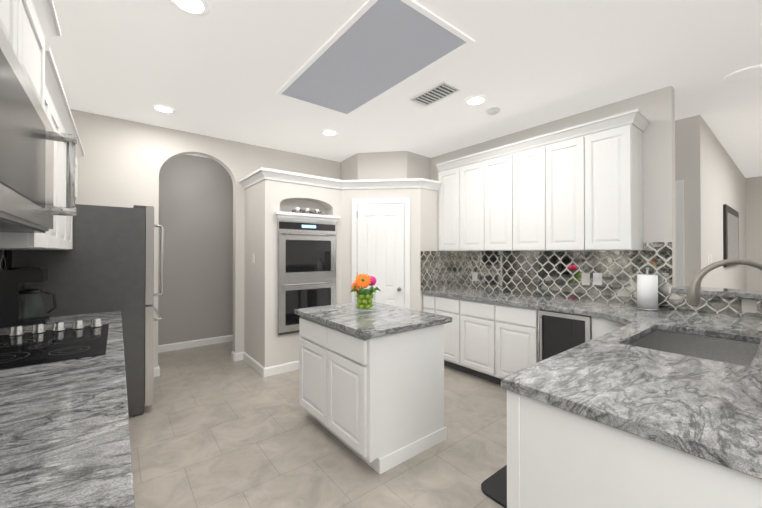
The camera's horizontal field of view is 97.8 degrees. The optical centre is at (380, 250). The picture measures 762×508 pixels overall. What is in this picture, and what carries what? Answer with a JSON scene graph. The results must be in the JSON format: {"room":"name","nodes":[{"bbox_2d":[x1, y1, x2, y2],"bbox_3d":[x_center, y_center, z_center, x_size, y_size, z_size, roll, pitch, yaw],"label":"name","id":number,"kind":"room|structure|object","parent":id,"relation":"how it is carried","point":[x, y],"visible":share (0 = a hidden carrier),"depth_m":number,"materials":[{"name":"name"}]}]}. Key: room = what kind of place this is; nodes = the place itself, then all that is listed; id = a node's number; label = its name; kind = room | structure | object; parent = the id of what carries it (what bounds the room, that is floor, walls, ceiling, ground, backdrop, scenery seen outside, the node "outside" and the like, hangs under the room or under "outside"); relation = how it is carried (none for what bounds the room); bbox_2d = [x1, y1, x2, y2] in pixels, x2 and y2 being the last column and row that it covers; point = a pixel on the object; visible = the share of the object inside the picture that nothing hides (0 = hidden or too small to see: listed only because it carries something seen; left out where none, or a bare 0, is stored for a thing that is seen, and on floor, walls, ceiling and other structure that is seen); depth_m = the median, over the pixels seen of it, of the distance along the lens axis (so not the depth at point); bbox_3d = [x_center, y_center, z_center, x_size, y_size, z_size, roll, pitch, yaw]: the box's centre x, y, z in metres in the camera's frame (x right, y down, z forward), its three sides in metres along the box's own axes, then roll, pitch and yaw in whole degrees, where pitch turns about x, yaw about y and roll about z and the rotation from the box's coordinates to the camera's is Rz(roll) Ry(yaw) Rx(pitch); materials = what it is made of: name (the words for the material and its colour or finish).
{"room":"kitchen","nodes":[
{"label":"kitchen","id":0,"kind":"room"},
{"bbox_2d":[129,341,506,507],"bbox_3d":[2.692,1.476,3.771,10.500,0.100,8.900,0,0,-38],"label":"floor","id":1,"kind":"structure","parent":0,"point":[214,426],"depth_m":2.36,"materials":[{"name":"tile"}]},
{"bbox_2d":[12,204,163,416],"bbox_3d":[-2.573,0.519,3.026,0.922,1.805,0.905,0,0,-38],"label":"fridge","id":2,"kind":"object","parent":1,"relation":"on","point":[105,263],"visible":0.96,"depth_m":2.75,"materials":[{"name":"silver metal"}]},
{"bbox_2d":[299,316,445,473],"bbox_3d":[-0.107,0.982,2.660,0.732,0.874,1.002,0,0,-38],"label":"base cabinet","id":3,"kind":"object","parent":1,"relation":"on","point":[376,404],"visible":0.94,"depth_m":2.28,"materials":[{"name":"white wood"}]},
{"bbox_2d":[294,302,451,338],"bbox_3d":[-0.103,0.524,2.673,0.790,0.040,1.070,0,0,-38],"label":"countertop","id":4,"kind":"structure","parent":3,"relation":"on","point":[381,320],"depth_m":2.44,"materials":[{"name":"grey stone"}]},
{"bbox_2d":[351,273,380,311],"bbox_3d":[-0.133,0.346,2.780,0.265,0.313,0.263,0,0,-38],"label":"flower vase","id":5,"kind":"object","parent":4,"relation":"on","point":[364,296],"visible":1,"depth_m":2.73,"materials":[{"name":"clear glass"}]},
{"bbox_2d":[423,294,434,313],"bbox_3d":[0.844,0.993,4.379,0.620,0.874,0.210,0,0,-38],"label":"base cabinet","id":6,"kind":"object","parent":1,"relation":"on","point":[428,300],"depth_m":4.19,"materials":[{"name":"white wood"}]},
{"bbox_2d":[435,295,458,370],"bbox_3d":[1.028,0.992,4.148,0.620,0.874,0.380,0,0,-38],"label":"base cabinet","id":7,"kind":"object","parent":1,"relation":"on","point":[446,306],"depth_m":3.93,"materials":[{"name":"white wood"}]},
{"bbox_2d":[459,298,490,381],"bbox_3d":[1.286,0.990,3.823,0.620,0.874,0.450,0,0,-38],"label":"base cabinet","id":8,"kind":"object","parent":1,"relation":"on","point":[474,316],"depth_m":3.65,"materials":[{"name":"white wood"}]},
{"bbox_2d":[481,465,506,507],"bbox_3d":[1.205,1.408,2.194,1.290,0.015,0.440,0,0,-38],"label":"floor mat","id":9,"kind":"object","parent":1,"relation":"on","point":[494,487],"visible":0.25,"depth_m":1.96,"materials":[{"name":"plastic"}]},
{"bbox_2d":[491,303,539,384],"bbox_3d":[1.566,0.987,3.471,0.620,0.874,0.450,0,0,-38],"label":"base cabinet","id":10,"kind":"object","parent":1,"relation":"on","point":[493,342],"depth_m":3.31,"materials":[{"name":"white wood"}]},
{"bbox_2d":[538,309,591,361],"bbox_3d":[1.826,0.986,3.106,0.668,0.872,0.441,0,0,-38],"label":"wine cooler","id":11,"kind":"object","parent":1,"relation":"on","point":[559,332],"visible":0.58,"depth_m":2.95,"materials":[{"name":"silver metal"}]},
{"bbox_2d":[592,316,663,338],"bbox_3d":[2.101,0.983,2.814,0.600,0.874,0.353,0,0,-38],"label":"base cabinet","id":12,"kind":"object","parent":1,"relation":"on","point":[600,326],"depth_m":2.71,"materials":[{"name":"white wood"}]},
{"bbox_2d":[422,287,761,478],"bbox_3d":[0.981,0.524,2.692,2.551,0.040,3.031,0,0,-38],"label":"countertop","id":13,"kind":"structure","parent":12,"relation":"on","point":[708,410],"depth_m":1.25,"materials":[{"name":"grey stone"}]},
{"bbox_2d":[635,268,659,310],"bbox_3d":[2.270,0.326,2.830,0.170,0.356,0.170,0,0,-38],"label":"paper towel holder","id":14,"kind":"object","parent":13,"relation":"on","point":[647,291],"visible":1,"depth_m":2.77,"materials":[{"name":"white paper"}]},
{"bbox_2d":[630,330,758,366],"bbox_3d":[1.727,0.632,1.841,0.780,0.184,0.470,0,0,-38],"label":"sink basin","id":15,"kind":"object","parent":13,"relation":"in","point":[727,351],"depth_m":2.08,"materials":[{"name":"silver metal"}]},
{"bbox_2d":[687,259,761,332],"bbox_3d":[1.927,0.273,1.815,0.665,0.450,0.391,0,0,-38],"label":"faucet","id":16,"kind":"object","parent":13,"relation":"on","point":[693,294],"visible":1,"depth_m":1.95,"materials":[{"name":"silver metal"}]},
{"bbox_2d":[507,334,761,507],"bbox_3d":[1.483,0.975,1.533,1.861,0.874,0.855,0,0,-38],"label":"base cabinet","id":17,"kind":"object","parent":1,"relation":"on","point":[558,457],"visible":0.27,"depth_m":1.05,"materials":[{"name":"white wood"}]},
{"bbox_3d":[-0.994,0.970,0.765,0.635,0.874,4.575,0,0,-38],"label":"base cabinet","id":18,"kind":"object","parent":1,"relation":"on","visible":0},
{"bbox_2d":[0,311,134,507],"bbox_3d":[-0.988,0.512,0.772,0.641,0.040,4.575,0,0,-38],"label":"countertop","id":19,"kind":"structure","parent":18,"relation":"on","point":[65,441],"depth_m":0.91,"materials":[{"name":"grey stone"}]},
{"bbox_2d":[0,267,55,327],"bbox_3d":[-2.409,0.309,2.279,0.248,0.384,0.180,0,0,-38],"label":"coffee maker","id":20,"kind":"object","parent":19,"relation":"on","point":[13,291],"visible":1,"depth_m":2.19,"materials":[{"name":"black plastic"}]},
{"bbox_2d":[0,318,108,369],"bbox_3d":[-1.782,0.469,1.748,0.530,0.056,0.850,0,0,-38],"label":"cooktop","id":21,"kind":"object","parent":19,"relation":"in","point":[37,345],"visible":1,"depth_m":1.76,"materials":[{"name":"black glass"}]},
{"bbox_2d":[7,85,761,367],"bbox_3d":[2.682,0.006,3.753,10.350,2.840,8.870,0,0,-38],"label":"wall","id":22,"kind":"structure","parent":0,"point":[215,219],"depth_m":4.27,"materials":[{"name":"paint"}]},
{"bbox_2d":[0,0,3,31],"bbox_3d":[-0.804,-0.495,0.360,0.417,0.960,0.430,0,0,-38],"label":"upper cabinet","id":23,"kind":"object","parent":22,"relation":"attached to","point":[1,1],"depth_m":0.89,"materials":[{"name":"white wood"}]},
{"bbox_2d":[0,250,6,269],"bbox_3d":[-1.243,0.238,0.572,0.007,0.505,4.575,0,0,-38],"label":"tile backsplash","id":24,"kind":"structure","parent":22,"relation":"attached to","point":[3,253],"depth_m":2.29,"materials":[{"name":"tile"}]},
{"bbox_2d":[0,0,43,249],"bbox_3d":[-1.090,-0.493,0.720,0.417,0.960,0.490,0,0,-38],"label":"upper cabinet","id":25,"kind":"object","parent":22,"relation":"attached to","point":[28,27],"depth_m":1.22,"materials":[{"name":"white wood"}]},
{"bbox_2d":[0,26,76,232],"bbox_3d":[-1.216,-0.295,0.930,0.483,0.443,0.977,0,0,-38],"label":"microwave","id":26,"kind":"object","parent":25,"relation":"attached to","point":[29,136],"visible":1,"depth_m":0.98,"materials":[{"name":"silver metal"}]},
{"bbox_2d":[44,0,63,249],"bbox_3d":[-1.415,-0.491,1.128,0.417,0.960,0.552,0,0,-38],"label":"upper cabinet","id":27,"kind":"object","parent":22,"relation":"attached to","point":[53,88],"depth_m":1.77,"materials":[{"name":"white wood"}]},
{"bbox_2d":[64,92,71,249],"bbox_3d":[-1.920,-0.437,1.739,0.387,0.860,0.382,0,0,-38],"label":"upper cabinet","id":28,"kind":"object","parent":22,"relation":"attached to","point":[67,112],"depth_m":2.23,"materials":[{"name":"white wood"}]},
{"bbox_2d":[72,116,79,248],"bbox_3d":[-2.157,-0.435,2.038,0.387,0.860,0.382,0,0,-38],"label":"upper cabinet","id":29,"kind":"object","parent":22,"relation":"attached to","point":[74,130],"depth_m":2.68,"materials":[{"name":"white wood"}]},
{"bbox_2d":[80,141,83,156],"bbox_3d":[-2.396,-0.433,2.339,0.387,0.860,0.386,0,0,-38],"label":"upper cabinet","id":30,"kind":"object","parent":22,"relation":"attached to","point":[81,148],"depth_m":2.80,"materials":[{"name":"white wood"}]},
{"bbox_2d":[154,335,298,376],"bbox_3d":[-1.724,1.379,4.112,3.670,0.100,2.571,0,0,-38],"label":"baseboard","id":31,"kind":"structure","parent":22,"relation":"attached to","point":[260,369],"depth_m":4.29,"materials":[{"name":"white wood"}]},
{"bbox_2d":[239,171,254,188],"bbox_3d":[-1.587,-0.857,4.045,0.075,0.110,0.770,0,0,-38],"label":"crown molding","id":32,"kind":"structure","parent":22,"relation":"attached to","point":[247,181],"depth_m":4.11,"materials":[{"name":"paint"}]},
{"bbox_2d":[252,253,254,262],"bbox_3d":[-1.557,0.098,4.053,0.010,0.120,0.075,0,0,-38],"label":"light switch","id":33,"kind":"object","parent":22,"relation":"attached to","point":[253,257],"visible":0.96,"depth_m":4.04,"materials":[{"name":"white plastic"}]},
{"bbox_2d":[277,220,335,335],"bbox_3d":[-0.866,0.323,4.035,0.770,1.330,0.107,0,0,-38],"label":"double oven","id":34,"kind":"object","parent":22,"relation":"in","point":[306,264],"visible":0.94,"depth_m":3.99,"materials":[{"name":"silver metal"}]},
{"bbox_2d":[292,207,324,214],"bbox_3d":[-0.907,-0.479,4.100,0.420,0.074,0.119,0,0,-38],"label":"tray","id":35,"kind":"object","parent":22,"relation":"on","point":[299,210],"visible":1,"depth_m":4.08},
{"bbox_2d":[255,167,441,223],"bbox_3d":[-0.274,-0.629,4.068,2.160,0.565,0.805,0,0,-38],"label":"crown molding","id":36,"kind":"structure","parent":22,"relation":"attached to","point":[260,174],"depth_m":4.18,"materials":[{"name":"paint"}]},
{"bbox_2d":[352,198,409,308],"bbox_3d":[-0.005,0.377,4.309,0.552,2.105,0.552,0,0,-38],"label":"pantry door","id":37,"kind":"structure","parent":22,"relation":"in","point":[381,240],"depth_m":4.30,"materials":[{"name":"white wood"}]},
{"bbox_2d":[420,251,455,289],"bbox_3d":[0.762,0.263,4.463,0.650,0.505,0.008,0,0,-38],"label":"tile backsplash","id":38,"kind":"structure","parent":22,"relation":"attached to","point":[437,268],"depth_m":4.45,"materials":[{"name":"tile"}]},
{"bbox_2d":[436,159,455,250],"bbox_3d":[0.999,-0.569,4.421,0.386,1.160,0.357,0,0,-38],"label":"upper cabinet","id":39,"kind":"object","parent":22,"relation":"attached to","point":[447,170],"depth_m":4.34,"materials":[{"name":"white wood"}]},
{"bbox_2d":[456,153,479,250],"bbox_3d":[1.221,-0.571,4.142,0.386,1.160,0.356,0,0,-38],"label":"upper cabinet","id":40,"kind":"object","parent":22,"relation":"attached to","point":[467,167],"depth_m":4.08,"materials":[{"name":"white wood"}]},
{"bbox_2d":[480,145,507,250],"bbox_3d":[1.443,-0.573,3.863,0.386,1.160,0.357,0,0,-38],"label":"upper cabinet","id":41,"kind":"object","parent":22,"relation":"attached to","point":[493,162],"depth_m":3.80,"materials":[{"name":"white wood"}]},
{"bbox_2d":[508,136,539,250],"bbox_3d":[1.665,-0.575,3.583,0.386,1.160,0.357,0,0,-38],"label":"upper cabinet","id":42,"kind":"object","parent":22,"relation":"attached to","point":[524,155],"depth_m":3.52,"materials":[{"name":"white wood"}]},
{"bbox_2d":[540,125,579,250],"bbox_3d":[1.887,-0.577,3.304,0.386,1.160,0.356,0,0,-38],"label":"upper cabinet","id":43,"kind":"object","parent":22,"relation":"attached to","point":[577,188],"depth_m":3.24,"materials":[{"name":"white wood"}]},
{"bbox_2d":[456,242,761,317],"bbox_3d":[1.989,0.222,3.483,0.007,0.575,3.070,0,0,-38],"label":"tile backsplash","id":44,"kind":"structure","parent":22,"relation":"attached to","point":[558,274],"depth_m":3.38,"materials":[{"name":"tile"}]},
{"bbox_2d":[472,272,477,280],"bbox_3d":[1.245,0.350,4.404,0.009,0.118,0.075,0,0,-38],"label":"outlet","id":45,"kind":"object","parent":44,"relation":"attached to","point":[474,274],"depth_m":4.40,"materials":[{"name":"beige plastic"}]},
{"bbox_2d":[582,273,589,284],"bbox_3d":[2.073,0.294,3.363,0.009,0.118,0.075,0,0,-38],"label":"outlet","id":46,"kind":"object","parent":44,"relation":"attached to","point":[585,276],"depth_m":3.36,"materials":[{"name":"beige plastic"}]},
{"bbox_2d":[593,273,601,284],"bbox_3d":[2.129,0.283,3.274,0.032,0.119,0.075,0,0,-38],"label":"outlet","id":47,"kind":"object","parent":44,"relation":"attached to","point":[597,277],"depth_m":3.27,"materials":[{"name":"white plastic"}]},
{"bbox_2d":[742,299,756,312],"bbox_3d":[2.763,0.418,2.493,0.009,0.100,0.075,0,0,-38],"label":"outlet","id":48,"kind":"object","parent":44,"relation":"attached to","point":[749,305],"depth_m":2.49,"materials":[{"name":"beige plastic"}]},
{"bbox_2d":[580,109,650,250],"bbox_3d":[2.128,-0.579,3.001,0.386,1.160,0.419,0,0,-38],"label":"upper cabinet","id":49,"kind":"object","parent":22,"relation":"attached to","point":[611,147],"depth_m":2.92,"materials":[{"name":"white wood"}]},
{"bbox_2d":[707,254,710,264],"bbox_3d":[3.670,0.106,3.722,0.120,0.120,0.007,0,0,-38],"label":"light switch","id":50,"kind":"object","parent":22,"relation":"attached to","point":[709,259],"depth_m":3.71,"materials":[{"name":"white plastic"}]},
{"bbox_2d":[671,286,761,299],"bbox_3d":[1.966,0.333,1.806,2.650,0.039,0.955,0,0,-38],"label":"raised bar","id":51,"kind":"object","parent":22,"relation":"on","point":[737,293],"visible":1,"depth_m":2.58,"materials":[{"name":"grey stone"}]},
{"bbox_2d":[723,204,738,266],"bbox_3d":[5.220,-0.191,4.940,1.500,0.850,0.032,0,0,-38],"label":"mirror","id":52,"kind":"object","parent":22,"relation":"attached to","point":[730,233],"visible":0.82,"depth_m":4.71,"materials":[{"name":"brown wood"}]},
{"bbox_2d":[45,0,761,177],"bbox_3d":[2.692,-1.460,3.790,10.500,0.108,8.900,0,0,-38],"label":"ceiling","id":53,"kind":"structure","parent":0,"point":[225,69],"depth_m":2.56,"materials":[{"name":"paint"}]},
{"bbox_2d":[151,104,175,112],"bbox_3d":[-2.173,-1.410,3.321,0.210,0.012,0.210,0,0,-38],"label":"recessed light","id":54,"kind":"object","parent":53,"relation":"in","point":[162,108],"visible":0.98,"depth_m":3.30,"materials":[{"name":"paint"}]},
{"bbox_2d":[169,0,209,15],"bbox_3d":[-1.103,-1.419,1.910,0.210,0.012,0.210,0,0,-38],"label":"recessed light","id":55,"kind":"object","parent":53,"relation":"in","point":[196,7],"visible":1,"depth_m":1.93,"materials":[{"name":"paint"}]},
{"bbox_2d":[281,96,346,115],"bbox_3d":[-0.641,-1.411,3.233,0.660,0.011,0.035,0,0,-38],"label":"crown molding","id":56,"kind":"structure","parent":53,"relation":"attached to","point":[288,97],"depth_m":3.22,"materials":[{"name":"paint"}]},
{"bbox_2d":[275,0,377,95],"bbox_3d":[-0.452,-1.416,2.396,0.035,0.011,1.580,0,0,-38],"label":"crown molding","id":57,"kind":"structure","parent":53,"relation":"attached to","point":[369,3],"depth_m":2.27,"materials":[{"name":"paint"}]},
{"bbox_2d":[321,129,337,135],"bbox_3d":[-0.617,-1.406,3.983,0.210,0.012,0.210,0,0,-38],"label":"recessed light","id":58,"kind":"object","parent":53,"relation":"in","point":[328,132],"visible":1,"depth_m":3.96,"materials":[{"name":"paint"}]},
{"bbox_2d":[347,40,474,115],"bbox_3d":[0.131,-1.413,2.860,0.035,0.011,1.580,0,0,-38],"label":"crown molding","id":59,"kind":"structure","parent":53,"relation":"attached to","point":[463,46],"depth_m":2.68,"materials":[{"name":"paint"}]},
{"bbox_2d":[409,81,459,106],"bbox_3d":[0.482,-1.410,3.017,0.220,0.016,0.420,0,0,-38],"label":"ceiling vent","id":60,"kind":"object","parent":53,"relation":"in","point":[437,92],"visible":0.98,"depth_m":2.99,"materials":[{"name":"white metal"}]},
{"bbox_2d":[401,0,473,43],"bbox_3d":[0.321,-1.419,2.023,0.660,0.011,0.035,0,0,-38],"label":"crown molding","id":61,"kind":"structure","parent":53,"relation":"attached to","point":[411,3],"depth_m":2.04,"materials":[{"name":"paint"}]},
{"bbox_2d":[464,95,486,105],"bbox_3d":[0.895,-1.411,3.141,0.210,0.012,0.210,0,0,-38],"label":"recessed light","id":62,"kind":"object","parent":53,"relation":"in","point":[475,100],"visible":1,"depth_m":3.13,"materials":[{"name":"paint"}]},
{"bbox_2d":[486,107,499,114],"bbox_3d":[1.133,-1.400,3.356,0.130,0.032,0.130,0,0,-38],"label":"smoke detector","id":63,"kind":"object","parent":53,"relation":"attached to","point":[493,111],"visible":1,"depth_m":3.32,"materials":[{"name":"white plastic"}]},
{"bbox_2d":[723,65,761,82],"bbox_3d":[2.941,-1.413,2.672,0.260,0.014,0.260,0,0,-38],"label":"speaker","id":64,"kind":"object","parent":53,"relation":"attached to","point":[747,73],"visible":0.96,"depth_m":2.66,"materials":[{"name":"paint"}]}
]}

